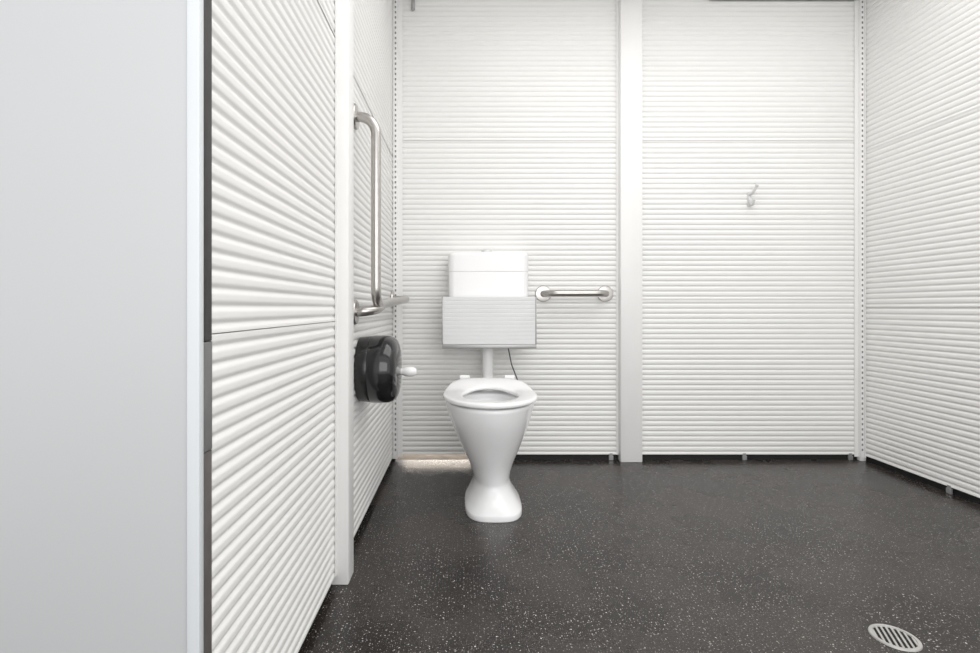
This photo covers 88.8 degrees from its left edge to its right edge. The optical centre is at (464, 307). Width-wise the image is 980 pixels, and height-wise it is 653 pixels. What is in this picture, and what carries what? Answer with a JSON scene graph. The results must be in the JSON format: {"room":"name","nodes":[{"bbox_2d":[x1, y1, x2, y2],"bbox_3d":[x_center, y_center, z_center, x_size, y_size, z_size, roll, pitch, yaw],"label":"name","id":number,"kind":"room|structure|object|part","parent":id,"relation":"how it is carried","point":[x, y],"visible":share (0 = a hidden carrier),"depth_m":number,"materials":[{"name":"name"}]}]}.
{"room":"public restroom","nodes":[
{"label":"public restroom","id":0,"kind":"room"},
{"bbox_2d":[210,0,392,652],"bbox_3d":[-0.373,-0.395,1.596,0.047,2.290,1.812,0,0,0],"label":"wall","id":1,"kind":"structure","parent":0,"point":[273,340],"depth_m":0.97,"materials":[{"name":"white metal"}]},
{"bbox_2d":[0,0,211,652],"bbox_3d":[-0.823,-0.395,0.670,0.954,2.270,0.040,0,0,0],"label":"door","id":2,"kind":"structure","parent":1,"relation":"in","point":[106,105],"depth_m":0.66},
{"bbox_3d":[-0.354,-0.395,0.656,0.016,2.270,0.012,0,0,0],"label":"edge trim","id":3,"kind":"part","parent":2,"relation":"part of","materials":[{"name":"grey metal"}]},
{"bbox_3d":[-0.352,-0.347,1.021,0.005,0.764,0.662,0,0,0],"label":"corrugated panel","id":4,"kind":"part","parent":1,"relation":"part of","materials":[{"name":"white paint"}]},
{"bbox_3d":[-0.352,0.379,1.021,0.005,0.685,0.662,0,0,0],"label":"corrugated panel","id":5,"kind":"part","parent":1,"relation":"part of","materials":[{"name":"white paint"}]},
{"bbox_3d":[-0.352,-1.135,1.021,0.005,0.809,0.662,0,0,0],"label":"corrugated panel","id":6,"kind":"part","parent":1,"relation":"part of","materials":[{"name":"white paint"}]},
{"bbox_2d":[332,0,353,584],"bbox_3d":[-0.339,-0.395,1.387,0.047,2.290,0.086,0,0,0],"label":"column","id":7,"kind":"structure","parent":1,"relation":"attached to","point":[344,9],"depth_m":1.35,"materials":[{"name":"white metal"}]},
{"bbox_3d":[-0.352,-1.135,1.937,0.005,0.809,1.037,0,0,0],"label":"corrugated panel","id":8,"kind":"part","parent":1,"relation":"part of","materials":[{"name":"white paint"}]},
{"bbox_3d":[-0.352,-0.347,1.937,0.005,0.764,1.037,0,0,0],"label":"corrugated panel","id":9,"kind":"part","parent":1,"relation":"part of","materials":[{"name":"white paint"}]},
{"bbox_3d":[-0.352,0.379,1.937,0.005,0.685,1.037,0,0,0],"label":"corrugated panel","id":10,"kind":"part","parent":1,"relation":"part of","materials":[{"name":"white paint"}]},
{"bbox_2d":[354,103,409,324],"bbox_3d":[-0.305,-0.295,1.988,0.090,0.697,0.895,0,0,0],"label":"grab rail","id":11,"kind":"object","parent":1,"relation":"attached to","point":[379,304],"visible":0.98,"depth_m":1.57,"materials":[{"name":"metal"}]},
{"bbox_3d":[-0.293,0.000,1.637,0.067,0.058,0.175,0,0,22],"label":"arm","id":12,"kind":"part","parent":11,"relation":"part of","materials":[{"name":"metal"}]},
{"bbox_2d":[354,335,416,402],"bbox_3d":[-0.258,0.204,1.675,0.187,0.225,0.225,0,0,0],"label":"dispenser","id":13,"kind":"object","parent":1,"relation":"attached to","point":[378,370],"visible":0.99,"depth_m":1.58,"materials":[{"name":"black plastic"}]},
{"bbox_3d":[-0.193,0.217,1.705,0.057,0.034,0.038,0,0,0],"label":"knob","id":14,"kind":"part","parent":13,"relation":"part of","materials":[{"name":"white plastic"}]},
{"bbox_2d":[392,0,856,459],"bbox_3d":[0.810,-0.395,2.482,2.460,2.290,0.041,0,0,0],"label":"wall","id":15,"kind":"structure","parent":0,"point":[509,106],"depth_m":2.47,"materials":[{"name":"white metal"}]},
{"bbox_2d":[392,0,401,458],"bbox_3d":[-0.334,-0.400,2.448,0.052,2.280,0.050,0,0,0],"label":"trim","id":16,"kind":"structure","parent":15,"relation":"attached to","point":[397,4],"depth_m":2.45,"materials":[{"name":"white metal"}]},
{"bbox_2d":[411,0,414,10],"bbox_3d":[-0.255,-1.498,2.454,0.020,0.075,0.022,0,0,0],"label":"bracket","id":17,"kind":"object","parent":15,"relation":"attached to","point":[412,1],"visible":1,"depth_m":2.45,"materials":[{"name":"metal"}]},
{"bbox_2d":[395,454,467,459],"bbox_3d":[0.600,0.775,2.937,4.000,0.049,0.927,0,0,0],"label":"trim","id":18,"kind":"structure","parent":15,"relation":"attached to","point":[404,456],"depth_m":2.51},
{"bbox_2d":[448,249,527,296],"bbox_3d":[0.109,-0.074,2.386,0.374,0.408,0.150,0,0,0],"label":"cistern","id":19,"kind":"object","parent":15,"relation":"attached to","point":[485,273],"visible":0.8,"depth_m":2.31,"materials":[{"name":"white plastic"}]},
{"bbox_3d":[0.109,-0.215,2.386,0.374,0.093,0.150,0,0,0],"label":"lid","id":20,"kind":"part","parent":19,"relation":"part of","materials":[{"name":"white plastic"}]},
{"bbox_3d":[0.109,-0.019,2.386,0.371,0.298,0.149,0,0,0],"label":"tank","id":21,"kind":"part","parent":19,"relation":"part of","materials":[{"name":"white ceramic"}]},
{"bbox_2d":[508,348,517,379],"bbox_3d":[0.239,0.257,2.412,0.025,0.251,0.112,0,0,28],"label":"hose","id":22,"kind":"object","parent":19,"relation":"attached to","point":[508,348],"visible":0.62,"depth_m":2.38,"materials":[{"name":"rubber"}]},
{"bbox_2d":[442,297,536,347],"bbox_3d":[0.109,0.066,2.353,0.425,0.233,0.219,0,0,0],"label":"backrest","id":23,"kind":"object","parent":15,"relation":"attached to","point":[467,322],"visible":1,"depth_m":2.25,"materials":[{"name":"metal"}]},
{"bbox_3d":[0.109,0.173,2.273,0.425,0.018,0.058,0,0,0],"label":"rail","id":24,"kind":"part","parent":23,"relation":"part of","materials":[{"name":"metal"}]},
{"bbox_3d":[0.211,-1.183,2.467,1.092,0.714,0.005,0,0,0],"label":"corrugated panel","id":25,"kind":"part","parent":15,"relation":"part of","materials":[{"name":"white paint"}]},
{"bbox_3d":[0.211,-0.433,2.467,1.092,0.781,0.005,0,0,0],"label":"corrugated panel","id":26,"kind":"part","parent":15,"relation":"part of","materials":[{"name":"white paint"}]},
{"bbox_3d":[0.211,0.341,2.467,1.092,0.763,0.005,0,0,0],"label":"corrugated panel","id":27,"kind":"part","parent":15,"relation":"part of","materials":[{"name":"white paint"}]},
{"bbox_2d":[535,286,612,301],"bbox_3d":[0.538,-0.070,2.420,0.384,0.080,0.090,0,0,0],"label":"grab rail","id":28,"kind":"object","parent":15,"relation":"attached to","point":[543,293],"visible":1,"depth_m":2.39,"materials":[{"name":"metal"}]},
{"bbox_3d":[0.538,-0.070,2.418,0.337,0.033,0.086,0,0,0],"label":"rail","id":29,"kind":"part","parent":28,"relation":"part of","materials":[{"name":"metal"}]},
{"bbox_2d":[616,0,641,461],"bbox_3d":[0.809,-0.395,2.451,0.128,2.290,0.049,0,0,0],"label":"column","id":30,"kind":"structure","parent":15,"relation":"attached to","point":[628,12],"depth_m":2.43,"materials":[{"name":"white metal"}]},
{"bbox_3d":[1.403,-1.183,2.467,1.083,0.714,0.005,0,0,0],"label":"corrugated panel","id":31,"kind":"part","parent":15,"relation":"part of","materials":[{"name":"white paint"}]},
{"bbox_3d":[1.403,-0.433,2.467,1.083,0.781,0.005,0,0,0],"label":"corrugated panel","id":32,"kind":"part","parent":15,"relation":"part of","materials":[{"name":"white paint"}]},
{"bbox_3d":[1.403,0.341,2.467,1.083,0.763,0.005,0,0,0],"label":"corrugated panel","id":33,"kind":"part","parent":15,"relation":"part of","materials":[{"name":"white paint"}]},
{"bbox_2d":[747,184,758,206],"bbox_3d":[1.407,-0.549,2.438,0.032,0.105,0.053,0,0,0],"label":"coat hook","id":34,"kind":"object","parent":15,"relation":"attached to","point":[750,202],"visible":1,"depth_m":2.44,"materials":[{"name":"silver metal"}]},
{"bbox_3d":[1.400,-0.534,2.461,0.018,0.076,0.008,0,0,0],"label":"plate","id":35,"kind":"part","parent":34,"relation":"part of","materials":[{"name":"silver metal"}]},
{"bbox_2d":[854,0,865,460],"bbox_3d":[1.942,-0.395,2.455,0.048,2.290,0.036,0,0,0],"label":"trim","id":36,"kind":"structure","parent":15,"relation":"attached to","point":[859,5],"depth_m":2.45,"materials":[{"name":"white metal"}]},
{"bbox_2d":[299,460,979,652],"bbox_3d":[0.600,0.775,0.436,4.000,0.050,4.072,0,0,0],"label":"floor","id":37,"kind":"structure","parent":0,"point":[600,556],"depth_m":1.47,"materials":[{"name":"plastic"}]},
{"bbox_2d":[443,348,537,522],"bbox_3d":[0.094,0.442,2.061,0.353,0.616,0.788,0,0,0],"label":"toilet","id":38,"kind":"object","parent":37,"relation":"on","point":[490,417],"visible":0.99,"depth_m":1.78,"materials":[{"name":"ceramic"}]},
{"bbox_3d":[0.094,0.315,1.886,0.353,0.048,0.438,0,0,0],"label":"seat","id":39,"kind":"part","parent":38,"relation":"part of","materials":[{"name":"plastic"}]},
{"bbox_2d":[868,624,922,651],"bbox_3d":[0.977,0.748,1.137,0.095,0.004,0.095,0,0,0],"label":"floor drain","id":40,"kind":"object","parent":37,"relation":"on","point":[891,636],"visible":1,"depth_m":1.13,"materials":[{"name":"metal"}]},
{"bbox_2d":[866,0,979,503],"bbox_3d":[1.978,-0.395,1.351,0.051,2.290,2.302,0,0,0],"label":"wall","id":41,"kind":"structure","parent":0,"point":[923,56],"depth_m":2.14,"materials":[{"name":"white metal"}]},
{"bbox_3d":[1.958,-1.153,1.327,0.005,0.774,2.255,0,0,0],"label":"corrugated panel","id":42,"kind":"part","parent":41,"relation":"part of","materials":[{"name":"white paint"}]},
{"bbox_3d":[1.958,-0.385,1.327,0.005,0.759,2.255,0,0,0],"label":"corrugated panel","id":43,"kind":"part","parent":41,"relation":"part of","materials":[{"name":"white paint"}]},
{"bbox_3d":[1.958,0.359,1.327,0.005,0.725,2.255,0,0,0],"label":"corrugated panel","id":44,"kind":"part","parent":41,"relation":"part of","materials":[{"name":"white paint"}]}
]}

